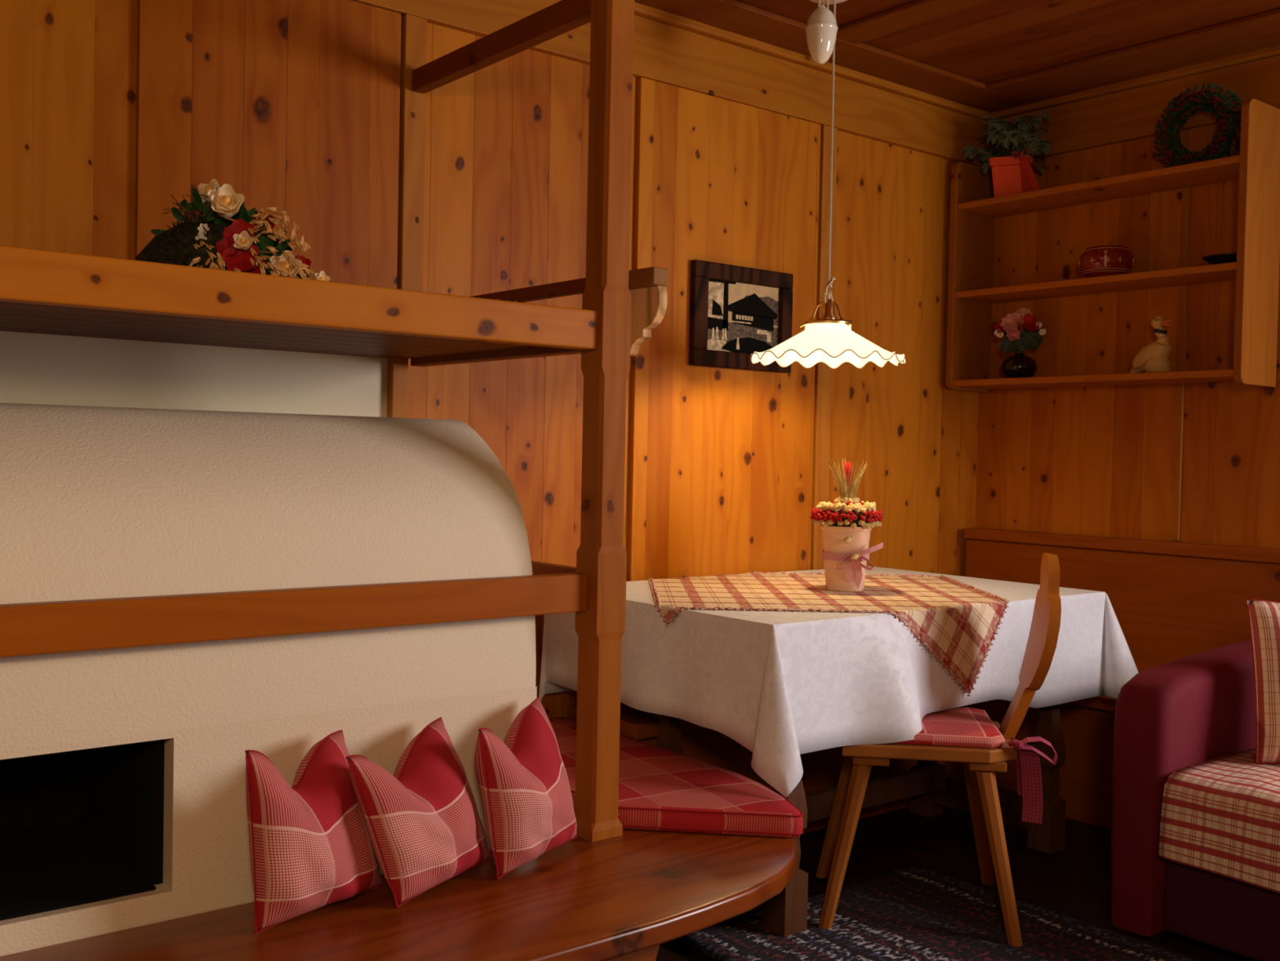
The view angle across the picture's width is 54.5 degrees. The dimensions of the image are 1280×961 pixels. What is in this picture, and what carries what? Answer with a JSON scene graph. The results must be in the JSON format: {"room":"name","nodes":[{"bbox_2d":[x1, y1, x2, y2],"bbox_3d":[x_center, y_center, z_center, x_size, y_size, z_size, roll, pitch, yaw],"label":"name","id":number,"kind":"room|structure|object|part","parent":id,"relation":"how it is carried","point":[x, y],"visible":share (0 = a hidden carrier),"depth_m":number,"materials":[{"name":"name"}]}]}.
{"room":"traditional dwelling","nodes":[
{"label":"traditional dwelling","id":0,"kind":"room"},
{"bbox_2d":[0,0,978,718],"bbox_3d":[-0.784,-0.171,3.054,5.208,2.412,0.092,0,2,-39],"label":"wall","id":1,"kind":"structure","parent":0,"point":[506,142],"depth_m":3.33,"materials":[{"name":"brown wood"}]},
{"bbox_2d":[134,0,401,288],"bbox_3d":[-0.855,-0.765,2.918,0.632,0.803,0.018,0,2,-39],"label":"wall panel","id":2,"kind":"object","parent":1,"relation":"attached to","point":[292,105],"depth_m":2.92,"materials":[{"name":"brown wood"}]},
{"bbox_2d":[0,245,597,366],"bbox_3d":[-1.411,-0.317,1.957,2.834,0.078,0.831,0,2,-39],"label":"shelf","id":3,"kind":"object","parent":1,"relation":"attached to","point":[42,291],"visible":0.95,"depth_m":2.21,"materials":[{"name":"brown wood"}]},
{"bbox_2d":[134,178,330,281],"bbox_3d":[-0.781,-0.444,2.345,0.381,0.248,0.198,2,1,26],"label":"flower arrangement","id":4,"kind":"object","parent":3,"relation":"on","point":[209,240],"visible":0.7,"depth_m":2.31,"materials":[{"name":"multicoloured plant"}]},
{"bbox_3d":[-0.822,-0.515,2.348,0.040,0.038,0.016,1,1,-3],"label":"red flower","id":5,"kind":"part","parent":4,"relation":"part of","materials":[{"name":"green plant"}]},
{"bbox_3d":[-0.764,-0.433,2.299,0.044,0.042,0.017,1,1,-3],"label":"red flower","id":6,"kind":"part","parent":4,"relation":"part of","materials":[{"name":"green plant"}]},
{"bbox_3d":[-0.743,-0.459,2.306,0.060,0.057,0.024,1,1,-3],"label":"red flower","id":7,"kind":"part","parent":4,"relation":"part of","materials":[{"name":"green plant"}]},
{"bbox_3d":[-0.736,-0.414,2.291,0.068,0.064,0.027,1,1,-3],"label":"red flower","id":8,"kind":"part","parent":4,"relation":"part of","materials":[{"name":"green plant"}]},
{"bbox_3d":[-0.720,-0.398,2.298,0.056,0.053,0.022,1,1,-3],"label":"red flower","id":9,"kind":"part","parent":4,"relation":"part of","materials":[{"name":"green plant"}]},
{"bbox_3d":[-0.702,-0.487,2.339,0.036,0.034,0.014,1,1,-3],"label":"red flower","id":10,"kind":"part","parent":4,"relation":"part of","materials":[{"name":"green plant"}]},
{"bbox_3d":[-0.639,-0.406,2.340,0.040,0.038,0.016,1,1,-3],"label":"red flower","id":11,"kind":"part","parent":4,"relation":"part of","materials":[{"name":"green plant"}]},
{"bbox_2d":[386,357,408,417],"bbox_3d":[-0.623,0.337,3.134,0.044,1.400,0.040,0,2,-39],"label":"trim","id":12,"kind":"structure","parent":1,"relation":"attached to","point":[397,368],"depth_m":3.10,"materials":[{"name":"brown wood"}]},
{"bbox_2d":[396,13,426,291],"bbox_3d":[-0.577,-0.764,3.136,0.060,0.803,0.028,0,2,-39],"label":"trim","id":13,"kind":"structure","parent":1,"relation":"attached to","point":[413,28],"depth_m":3.12,"materials":[{"name":"brown wood"}]},
{"bbox_2d":[628,266,668,355],"bbox_3d":[0.013,-0.478,3.523,0.056,0.238,0.143,0,2,-39],"label":"wall bracket","id":14,"kind":"object","parent":1,"relation":"attached to","point":[646,286],"visible":0.85,"depth_m":3.51,"materials":[{"name":"brown wood"}]},
{"bbox_2d":[351,0,990,168],"bbox_3d":[-0.732,-1.251,2.993,5.208,0.168,0.026,0,2,-39],"label":"trim","id":15,"kind":"structure","parent":1,"relation":"attached to","point":[664,53],"depth_m":3.83,"materials":[{"name":"brown wood"}]},
{"bbox_2d":[626,77,820,581],"bbox_3d":[0.269,-0.062,3.850,0.754,2.203,0.018,0,2,-39],"label":"wall panel","id":16,"kind":"object","parent":1,"relation":"attached to","point":[721,464],"depth_m":3.80,"materials":[{"name":"brown wood"}]},
{"bbox_2d":[688,259,793,373],"bbox_3d":[0.317,-0.502,3.843,0.416,0.314,0.026,0,2,-39],"label":"framed picture","id":17,"kind":"object","parent":1,"relation":"attached to","point":[736,312],"visible":0.86,"depth_m":3.83,"materials":[{"name":"brown wood"}]},
{"bbox_2d":[706,278,778,353],"bbox_3d":[0.317,-0.502,3.851,0.314,0.216,0.006,0,2,-39],"label":"print","id":18,"kind":"object","parent":17,"relation":"attached to","point":[743,313],"depth_m":3.85,"materials":[{"name":"black paper"}]},
{"bbox_2d":[634,1,991,120],"bbox_3d":[-0.722,-1.355,2.982,5.208,0.038,0.050,0,2,-39],"label":"trim","id":19,"kind":"structure","parent":1,"relation":"attached to","point":[641,10],"depth_m":3.94,"materials":[{"name":"brown wood"}]},
{"bbox_2d":[809,124,837,569],"bbox_3d":[0.597,-0.061,4.110,0.067,2.203,0.024,0,2,-39],"label":"trim","id":20,"kind":"structure","parent":1,"relation":"attached to","point":[823,372],"depth_m":4.09,"materials":[{"name":"brown wood"}]},
{"bbox_2d":[655,805,1258,960],"bbox_3d":[0.525,1.130,1.424,5.208,0.060,4.191,0,2,-39],"label":"floor","id":21,"kind":"structure","parent":0,"point":[1074,880],"depth_m":3.47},
{"bbox_2d":[0,402,587,955],"bbox_3d":[-1.452,0.454,1.960,2.795,1.185,0.810,0,2,-39],"label":"stove","id":22,"kind":"object","parent":21,"relation":"on","point":[123,794],"depth_m":2.16,"materials":[{"name":"paint"}]},
{"bbox_3d":[-1.201,0.223,1.656,2.786,0.076,0.034,0,2,-39],"label":"stove rail","id":23,"kind":"part","parent":22,"relation":"part of","materials":[{"name":"brown wood"}]},
{"bbox_2d":[0,828,797,960],"bbox_3d":[-1.122,0.886,1.958,3.290,0.334,1.241,0,2,-39],"label":"bench","id":24,"kind":"object","parent":21,"relation":"on","point":[624,896],"visible":0.56,"depth_m":2.11,"materials":[{"name":"brown wood"}]},
{"bbox_2d":[244,729,383,933],"bbox_3d":[-0.558,0.574,2.088,0.145,0.305,0.298,2,1,23],"label":"throw pillow","id":25,"kind":"object","parent":24,"relation":"on","point":[311,846],"visible":0.93,"depth_m":2.02,"materials":[{"name":"red fabric"}]},
{"bbox_2d":[345,716,493,907],"bbox_3d":[-0.386,0.586,2.203,0.160,0.283,0.325,2,1,18],"label":"throw pillow","id":26,"kind":"object","parent":24,"relation":"on","point":[423,820],"visible":1,"depth_m":2.15,"materials":[{"name":"red fabric"}]},
{"bbox_2d":[474,696,577,879],"bbox_3d":[-0.218,0.580,2.349,0.141,0.296,0.301,2,1,21],"label":"throw pillow","id":27,"kind":"object","parent":24,"relation":"on","point":[526,793],"visible":1,"depth_m":2.27,"materials":[{"name":"red fabric"}]},
{"bbox_2d":[574,0,634,841],"bbox_3d":[-0.069,-0.303,2.533,0.078,2.060,0.078,0,2,-39],"label":"wooden post","id":28,"kind":"object","parent":24,"relation":"on","point":[601,553],"visible":0.93,"depth_m":2.51,"materials":[{"name":"brown wood"}]},
{"bbox_2d":[412,0,591,93],"bbox_3d":[-0.323,-0.990,2.831,0.038,0.053,0.750,0,2,-39],"label":"wooden beam","id":29,"kind":"structure","parent":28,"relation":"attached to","point":[563,16],"depth_m":2.79,"materials":[{"name":"brown wood"}]},
{"bbox_2d":[468,277,585,302],"bbox_3d":[-0.343,-0.414,2.855,0.022,0.029,0.778,0,2,-39],"label":"bar","id":30,"kind":"object","parent":28,"relation":"attached to","point":[575,286],"visible":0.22,"depth_m":2.68,"materials":[{"name":"brown wood"}]},
{"bbox_2d":[531,560,576,574],"bbox_3d":[-0.346,0.210,2.860,0.030,0.076,0.746,0,2,-39],"label":"rail","id":31,"kind":"object","parent":28,"relation":"attached to","point":[538,567],"visible":0.09,"depth_m":2.65,"materials":[{"name":"brown wood"}]},
{"bbox_3d":[-0.029,0.925,2.218,0.280,0.291,0.035,0,2,-39],"label":"leg","id":32,"kind":"part","parent":24,"relation":"part of","materials":[{"name":"brown wood"}]},
{"bbox_2d":[548,716,804,837],"bbox_3d":[-0.053,0.689,2.911,0.417,0.060,1.044,0,2,-39],"label":"bench cushion","id":33,"kind":"object","parent":24,"relation":"on","point":[660,788],"visible":0.49,"depth_m":2.66,"materials":[{"name":"red fabric"}]},
{"bbox_2d":[654,703,1066,937],"bbox_3d":[0.531,0.674,3.481,1.322,0.728,0.857,0,2,-39],"label":"dining table","id":34,"kind":"object","parent":21,"relation":"on","point":[928,788],"visible":0.27,"depth_m":3.52,"materials":[{"name":"brown wood"}]},
{"bbox_3d":[0.076,0.686,3.208,0.074,0.698,0.074,0,2,-39],"label":"leg","id":35,"kind":"part","parent":34,"relation":"part of","materials":[{"name":"brown wood"}]},
{"bbox_3d":[0.342,0.699,2.877,0.074,0.698,0.074,0,2,-39],"label":"leg","id":36,"kind":"part","parent":34,"relation":"part of","materials":[{"name":"brown wood"}]},
{"bbox_2d":[538,566,1138,796],"bbox_3d":[0.587,0.488,3.462,1.508,0.366,1.006,0,2,-39],"label":"tablecloth","id":37,"kind":"object","parent":34,"relation":"on","point":[784,686],"visible":0.78,"depth_m":2.91,"materials":[{"name":"white fabric"}]},
{"bbox_2d":[648,571,1010,696],"bbox_3d":[0.494,0.413,3.420,0.939,0.234,0.939,1,1,-1],"label":"table runner","id":38,"kind":"object","parent":37,"relation":"on","point":[960,636],"visible":0.86,"depth_m":3.19,"materials":[{"name":"beige fabric"}]},
{"bbox_2d":[810,457,883,591],"bbox_3d":[0.571,0.119,3.437,0.198,0.365,0.197,1,1,4],"label":"flower pot","id":39,"kind":"object","parent":38,"relation":"on","point":[846,522],"visible":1,"depth_m":3.38,"materials":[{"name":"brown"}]},
{"bbox_3d":[0.569,0.212,3.439,0.137,0.178,0.137,2,1,14],"label":"pot","id":40,"kind":"part","parent":39,"relation":"part of","materials":[{"name":"pink"}]},
{"bbox_3d":[0.572,0.097,3.436,0.170,0.070,0.170,0,2,-39],"label":"flower","id":41,"kind":"part","parent":39,"relation":"part of","materials":[{"name":"red plant"}]},
{"bbox_3d":[0.900,0.688,3.872,0.074,0.698,0.074,0,2,-39],"label":"leg","id":42,"kind":"part","parent":34,"relation":"part of","materials":[{"name":"brown wood"}]},
{"bbox_3d":[1.028,0.954,3.709,0.037,0.090,0.370,0,2,-39],"label":"foot rail","id":43,"kind":"part","parent":34,"relation":"part of","materials":[{"name":"brown wood"}]},
{"bbox_3d":[1.167,0.701,3.541,0.074,0.698,0.074,0,2,-39],"label":"leg","id":44,"kind":"part","parent":34,"relation":"part of","materials":[{"name":"brown wood"}]},
{"bbox_2d":[567,527,1279,833],"bbox_3d":[1.593,0.658,2.728,1.865,0.868,3.412,0,2,-39],"label":"bench","id":45,"kind":"object","parent":21,"relation":"on","point":[1171,601],"visible":0.38,"depth_m":3.92,"materials":[{"name":"brown wood"}]},
{"bbox_3d":[0.447,0.653,3.796,1.419,0.040,0.312,0,2,-39],"label":"seat","id":46,"kind":"part","parent":45,"relation":"part of","materials":[{"name":"brown wood"}]},
{"bbox_3d":[1.453,0.668,4.028,0.438,0.040,1.212,0,2,-39],"label":"seat","id":47,"kind":"part","parent":45,"relation":"part of","materials":[{"name":"brown wood"}]},
{"bbox_3d":[2.294,0.246,3.276,0.086,0.038,3.412,0,2,-39],"label":"cap rail","id":48,"kind":"part","parent":45,"relation":"part of","materials":[{"name":"brown wood"}]},
{"bbox_3d":[2.296,0.470,3.286,0.070,0.409,3.412,0,2,-39],"label":"backrest","id":49,"kind":"part","parent":45,"relation":"part of","materials":[{"name":"brown wood"}]},
{"bbox_2d":[674,862,1205,960],"bbox_3d":[1.204,1.080,2.121,0.861,0.014,2.530,0,2,-39],"label":"rag rug","id":50,"kind":"object","parent":21,"relation":"on","point":[914,911],"visible":0.88,"depth_m":2.87,"materials":[{"name":"grey fabric"}]},
{"bbox_2d":[815,552,1061,946],"bbox_3d":[0.722,0.610,3.042,0.552,0.884,0.454,1,1,7],"label":"wooden chair","id":51,"kind":"object","parent":50,"relation":"on","point":[980,765],"visible":0.84,"depth_m":2.91,"materials":[{"name":"brown wood"}]},
{"bbox_3d":[0.524,0.851,3.236,0.135,0.385,0.045,2,2,43],"label":"leg","id":52,"kind":"part","parent":51,"relation":"part of","materials":[{"name":"brown wood"}]},
{"bbox_3d":[0.482,0.858,2.914,0.135,0.385,0.045,0,1,-29],"label":"leg","id":53,"kind":"part","parent":51,"relation":"part of","materials":[{"name":"brown wood"}]},
{"bbox_3d":[0.695,0.625,3.053,0.402,0.030,0.401,1,1,7],"label":"seat","id":54,"kind":"part","parent":51,"relation":"part of","materials":[{"name":"brown wood"}]},
{"bbox_2d":[886,706,1057,823],"bbox_3d":[0.746,0.684,3.040,0.469,0.214,0.364,1,1,7],"label":"cushion","id":55,"kind":"object","parent":51,"relation":"on","point":[958,726],"visible":0.58,"depth_m":2.89,"materials":[{"name":"red fabric"}]},
{"bbox_3d":[0.869,0.859,3.210,0.130,0.385,0.043,0,2,-38],"label":"leg","id":56,"kind":"part","parent":51,"relation":"part of","materials":[{"name":"brown wood"}]},
{"bbox_3d":[0.822,0.866,2.852,0.043,0.385,0.130,0,2,-38],"label":"leg","id":57,"kind":"part","parent":51,"relation":"part of","materials":[{"name":"brown wood"}]},
{"bbox_3d":[0.941,0.396,3.009,0.119,0.446,0.198,1,1,7],"label":"backrest","id":58,"kind":"part","parent":51,"relation":"part of","materials":[{"name":"brown wood"}]},
{"bbox_2d":[1108,640,1279,960],"bbox_3d":[2.022,0.704,2.589,1.000,0.800,1.695,0,2,-39],"label":"sofa","id":59,"kind":"object","parent":21,"relation":"on","point":[1175,715],"visible":0.76,"depth_m":2.88,"materials":[{"name":"fabric"}]},
{"bbox_2d":[1159,747,1279,893],"bbox_3d":[1.928,0.788,2.523,0.830,0.223,1.385,0,2,-39],"label":"sofa seat cushion","id":60,"kind":"object","parent":59,"relation":"on","point":[1220,815],"visible":0.9,"depth_m":2.72,"materials":[{"name":"fabric"}]},
{"bbox_2d":[1245,599,1279,763],"bbox_3d":[1.643,0.468,2.900,0.408,0.390,0.179,1,1,4],"label":"sofa pillow","id":61,"kind":"object","parent":60,"relation":"on","point":[1264,615],"visible":1,"depth_m":2.91,"materials":[{"name":"fabric"}]},
{"bbox_2d":[735,0,1279,84],"bbox_3d":[0.576,-1.341,1.369,5.408,0.060,4.391,0,2,-39],"label":"ceiling","id":62,"kind":"structure","parent":0,"point":[993,41],"depth_m":3.70,"materials":[{"name":"brown wood"}]},
{"bbox_2d":[750,0,906,368],"bbox_3d":[0.531,-0.841,3.438,0.429,1.034,0.430,0,2,-39],"label":"pendant lamp","id":63,"kind":"object","parent":62,"relation":"hanging from","point":[828,340],"visible":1,"depth_m":3.38,"materials":[{"name":"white glass"}]},
{"bbox_3d":[0.522,-0.381,3.448,0.425,0.109,0.426,0,2,-39],"label":"lamp shade","id":64,"kind":"part","parent":63,"relation":"part of","materials":[{"name":"white glass"}]},
{"bbox_3d":[0.532,-0.908,3.434,0.036,0.833,0.016,0,2,-39],"label":"lamp cord","id":65,"kind":"part","parent":63,"relation":"part of","materials":[{"name":"beige plastic"}]},
{"bbox_2d":[836,0,993,44],"bbox_3d":[1.861,-1.296,2.261,0.130,0.016,3.969,0,2,-39],"label":"trim","id":66,"kind":"structure","parent":62,"relation":"attached to","point":[918,11],"depth_m":3.61,"materials":[{"name":"brown wood"}]},
{"bbox_2d":[975,119,1279,548],"bbox_3d":[2.585,-0.101,3.085,0.080,2.412,4.271,0,2,-39],"label":"wall","id":67,"kind":"structure","parent":0,"point":[1098,460],"depth_m":4.19,"materials":[{"name":"brown wood"}]},
{"bbox_2d":[634,0,1030,112],"bbox_3d":[-0.653,-1.362,2.895,5.208,0.018,0.170,0,2,-39],"label":"trim","id":68,"kind":"structure","parent":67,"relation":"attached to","point":[735,16],"depth_m":3.92,"materials":[{"name":"brown wood"}]},
{"bbox_2d":[945,98,1279,391],"bbox_3d":[1.532,-0.721,4.133,0.224,0.840,1.066,0,2,-39],"label":"wall shelf","id":69,"kind":"object","parent":67,"relation":"attached to","point":[974,207],"visible":1,"depth_m":3.97,"materials":[{"name":"brown wood"}]},
{"bbox_3d":[1.206,-0.738,4.538,0.224,0.818,0.027,0,2,-39],"label":"panel","id":70,"kind":"part","parent":69,"relation":"part of","materials":[{"name":"brown wood"}]},
{"bbox_2d":[960,110,1053,197],"bbox_3d":[1.316,-1.134,4.381,0.230,0.293,0.349,0,2,-39],"label":"potted plant","id":71,"kind":"object","parent":69,"relation":"on","point":[1005,169],"visible":0.91,"depth_m":4.35,"materials":[{"name":"green plant"}]},
{"bbox_3d":[1.319,-1.059,4.394,0.146,0.142,0.146,2,1,24],"label":"pot","id":72,"kind":"part","parent":71,"relation":"part of","materials":[{"name":"orange"}]},
{"bbox_2d":[1011,147,1039,192],"bbox_3d":[1.333,-1.062,4.276,0.052,0.162,0.116,0,2,-39],"label":"ribbon bow","id":73,"kind":"object","parent":71,"relation":"attached to","point":[1028,181],"visible":0.94,"depth_m":4.28,"materials":[{"name":"red fabric"}]},
{"bbox_2d":[993,307,1046,377],"bbox_3d":[1.343,-0.482,4.373,0.130,0.254,0.157,0,2,-39],"label":"flower vase","id":74,"kind":"object","parent":69,"relation":"on","point":[1019,365],"visible":0.98,"depth_m":4.35,"materials":[{"name":"black ceramic"}]},
{"bbox_3d":[1.277,-0.545,4.385,0.054,0.050,0.025,2,2,41],"label":"red flower","id":75,"kind":"part","parent":74,"relation":"part of","materials":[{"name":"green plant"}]},
{"bbox_3d":[1.293,-0.556,4.358,0.055,0.051,0.026,2,1,17],"label":"salmon flower","id":76,"kind":"part","parent":74,"relation":"part of","materials":[{"name":"pink plant"}]},
{"bbox_3d":[1.298,-0.535,4.351,0.050,0.047,0.024,2,2,35],"label":"pink flower","id":77,"kind":"part","parent":74,"relation":"part of","materials":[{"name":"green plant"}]},
{"bbox_3d":[1.305,-0.508,4.344,0.046,0.043,0.022,2,2,32],"label":"pink flower","id":78,"kind":"part","parent":74,"relation":"part of","materials":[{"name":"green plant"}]},
{"bbox_3d":[1.318,-0.565,4.357,0.058,0.054,0.027,2,1,31],"label":"salmon flower","id":79,"kind":"part","parent":74,"relation":"part of","materials":[{"name":"pink plant"}]},
{"bbox_3d":[1.348,-0.581,4.368,0.060,0.054,0.028,2,1,24],"label":"mauve flower","id":80,"kind":"part","parent":74,"relation":"part of","materials":[{"name":"pink plant"}]},
{"bbox_3d":[1.354,-0.557,4.344,0.063,0.058,0.030,1,1,3],"label":"red flower","id":81,"kind":"part","parent":74,"relation":"part of","materials":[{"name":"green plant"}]},
{"bbox_3d":[1.372,-0.542,4.349,0.050,0.047,0.024,2,1,19],"label":"red flower","id":82,"kind":"part","parent":74,"relation":"part of","materials":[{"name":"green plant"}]},
{"bbox_2d":[1078,245,1133,277],"bbox_3d":[1.544,-0.715,4.119,0.174,0.106,0.172,0,2,-39],"label":"bowl","id":83,"kind":"object","parent":69,"relation":"on","point":[1099,260],"visible":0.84,"depth_m":4.06,"materials":[{"name":"red ceramic"}]},
{"bbox_2d":[1128,315,1173,373],"bbox_3d":[1.646,-0.435,4.002,0.084,0.189,0.141,0,2,-39],"label":"figurine","id":84,"kind":"object","parent":69,"relation":"on","point":[1153,357],"visible":0.94,"depth_m":3.96,"materials":[{"name":"yellow ceramic"}]},
{"bbox_2d":[1153,83,1241,167],"bbox_3d":[1.753,-1.106,3.898,0.091,0.274,0.292,0,2,-39],"label":"wreath","id":85,"kind":"object","parent":69,"relation":"on","point":[1209,98],"visible":0.93,"depth_m":3.88,"materials":[{"name":"green plant"}]},
{"bbox_2d":[1201,253,1236,264],"bbox_3d":[1.809,-0.668,3.815,0.156,0.036,0.156,0,2,-39],"label":"dish","id":86,"kind":"object","parent":69,"relation":"on","point":[1227,257],"visible":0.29,"depth_m":3.77,"materials":[{"name":"black"}]},
{"bbox_3d":[1.857,-0.705,3.728,0.224,0.840,0.026,0,2,-39],"label":"panel","id":87,"kind":"part","parent":69,"relation":"part of","materials":[{"name":"brown wood"}]},
{"bbox_2d":[986,8,1279,102],"bbox_3d":[2.536,-1.293,2.805,0.262,0.018,3.969,0,2,-39],"label":"ceiling beam","id":88,"kind":"structure","parent":67,"relation":"attached to","point":[1261,30],"depth_m":3.92,"materials":[{"name":"brown wood"}]},
{"bbox_2d":[988,54,1279,158],"bbox_3d":[2.602,-1.181,2.987,0.022,0.168,4.164,0,2,-39],"label":"trim","id":89,"kind":"structure","parent":67,"relation":"attached to","point":[1131,114],"depth_m":4.14,"materials":[{"name":"brown wood"}]},
{"bbox_2d":[991,44,1279,118],"bbox_3d":[2.602,-1.285,2.968,0.044,0.038,4.140,0,2,-39],"label":"trim","id":90,"kind":"structure","parent":67,"relation":"attached to","point":[1273,51],"depth_m":4.10,"materials":[{"name":"brown wood"}]},
{"bbox_2d":[1171,128,1191,540],"bbox_3d":[2.181,-0.450,3.515,0.012,1.333,1.365,0,2,-39],"label":"trim","id":91,"kind":"structure","parent":67,"relation":"attached to","point":[1187,133],"depth_m":4.03,"materials":[{"name":"brown wood"}]}
]}

